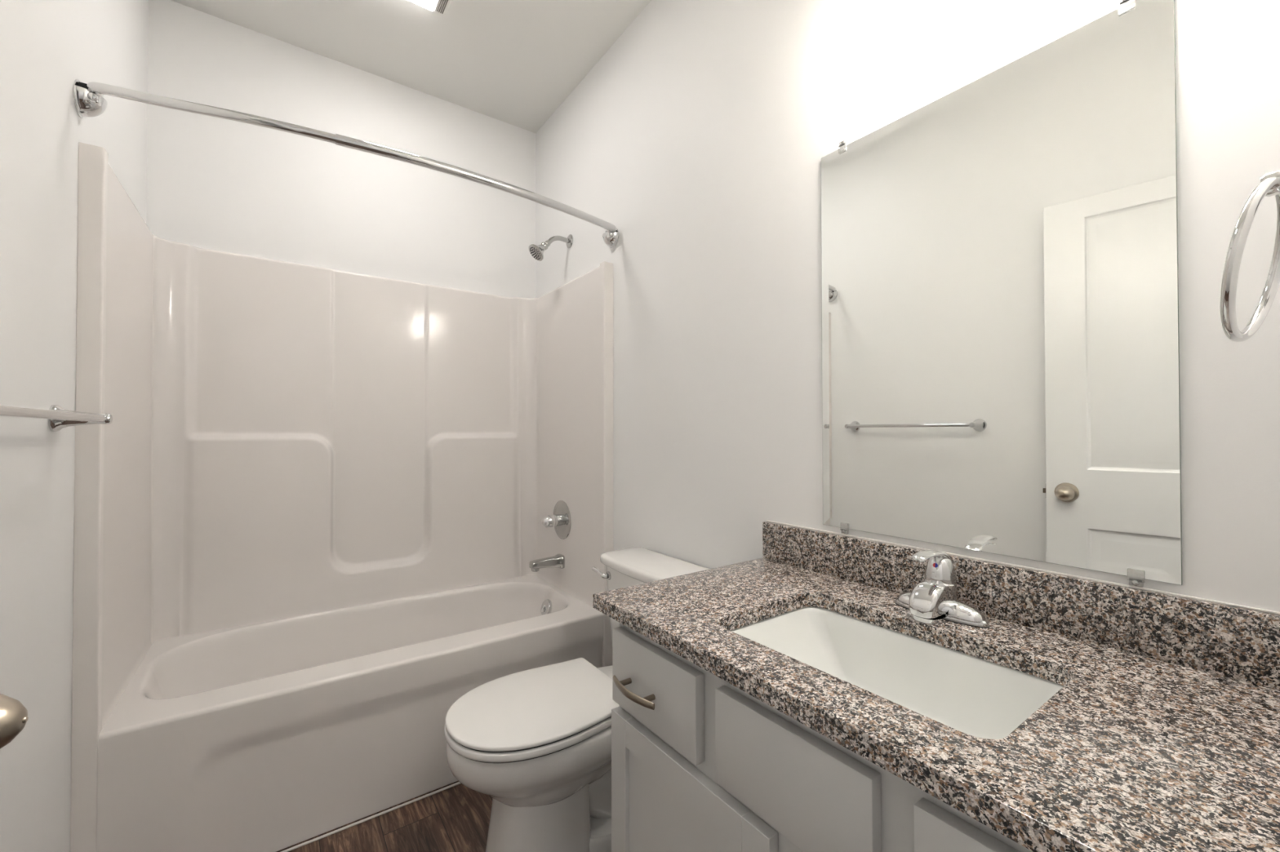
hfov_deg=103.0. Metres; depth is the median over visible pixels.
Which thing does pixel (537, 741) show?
toilet
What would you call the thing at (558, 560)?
tub spout
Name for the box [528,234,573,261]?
shower
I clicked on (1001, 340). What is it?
wall mirror
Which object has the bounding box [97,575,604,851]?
tub basin
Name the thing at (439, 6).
recessed light
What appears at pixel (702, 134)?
wall
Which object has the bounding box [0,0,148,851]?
wall
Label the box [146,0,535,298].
wall
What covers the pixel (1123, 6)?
mirror clip
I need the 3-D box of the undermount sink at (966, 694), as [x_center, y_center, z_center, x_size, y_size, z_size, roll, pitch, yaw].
[0.380,0.460,0.827,0.346,0.155,0.510,0,-1,-36]
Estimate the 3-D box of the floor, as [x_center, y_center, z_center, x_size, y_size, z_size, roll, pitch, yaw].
[-0.036,1.198,0.659,1.726,0.050,4.079,0,-1,-36]
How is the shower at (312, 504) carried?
on the floor
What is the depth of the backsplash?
0.84 m
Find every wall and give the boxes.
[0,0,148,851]
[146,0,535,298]
[535,0,1279,612]
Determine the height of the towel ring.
0.187 m
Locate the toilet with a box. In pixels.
[444,546,708,851]
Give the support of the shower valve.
attached to the shower at (312, 504)
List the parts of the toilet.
seat, bowl, lid, lever arm, flush lever, tank, tank lid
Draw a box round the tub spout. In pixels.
[528,553,564,572]
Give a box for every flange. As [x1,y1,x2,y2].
[73,84,107,117]
[602,231,618,248]
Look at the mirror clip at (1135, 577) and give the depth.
0.80 m
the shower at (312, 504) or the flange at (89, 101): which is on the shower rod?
the flange at (89, 101)
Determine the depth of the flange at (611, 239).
2.02 m
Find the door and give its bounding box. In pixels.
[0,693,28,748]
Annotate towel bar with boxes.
[0,404,112,431]
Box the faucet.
[894,550,990,628]
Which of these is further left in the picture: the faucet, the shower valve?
the shower valve
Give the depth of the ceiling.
2.04 m
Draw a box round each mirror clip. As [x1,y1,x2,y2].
[838,140,846,154]
[840,522,848,534]
[1117,0,1134,15]
[1126,568,1144,586]
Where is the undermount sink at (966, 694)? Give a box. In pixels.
[731,606,1062,739]
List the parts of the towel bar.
bar post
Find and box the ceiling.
[170,0,651,133]
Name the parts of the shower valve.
handle lever, handle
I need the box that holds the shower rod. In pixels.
[73,79,618,248]
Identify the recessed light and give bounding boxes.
[408,0,451,14]
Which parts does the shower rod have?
bracket plate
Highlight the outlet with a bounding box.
[531,568,539,572]
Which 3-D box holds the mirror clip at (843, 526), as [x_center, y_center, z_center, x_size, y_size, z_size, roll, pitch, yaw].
[0.485,0.243,1.207,0.011,0.026,0.020,0,-1,-36]
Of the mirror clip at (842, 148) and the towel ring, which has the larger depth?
the mirror clip at (842, 148)
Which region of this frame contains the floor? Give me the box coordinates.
[275,781,493,851]
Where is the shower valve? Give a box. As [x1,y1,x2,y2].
[541,500,571,539]
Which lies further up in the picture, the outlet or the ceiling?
the ceiling
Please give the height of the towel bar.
0.057 m
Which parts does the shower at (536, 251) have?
shower arm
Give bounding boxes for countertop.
[592,557,1279,851]
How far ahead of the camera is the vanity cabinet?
0.77 m
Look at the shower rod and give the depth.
1.35 m
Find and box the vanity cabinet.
[611,622,1032,851]
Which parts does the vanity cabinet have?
handle post, drawer handle, handle post, drawer, door panel, door, drawer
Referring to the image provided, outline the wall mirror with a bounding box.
[821,0,1182,585]
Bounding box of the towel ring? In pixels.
[1220,169,1279,342]
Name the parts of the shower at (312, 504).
overflow plate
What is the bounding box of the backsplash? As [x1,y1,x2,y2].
[762,520,1279,690]
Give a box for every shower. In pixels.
[70,142,613,851]
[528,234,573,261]
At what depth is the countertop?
0.60 m
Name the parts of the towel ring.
ring post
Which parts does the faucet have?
spout, lever, handle, plate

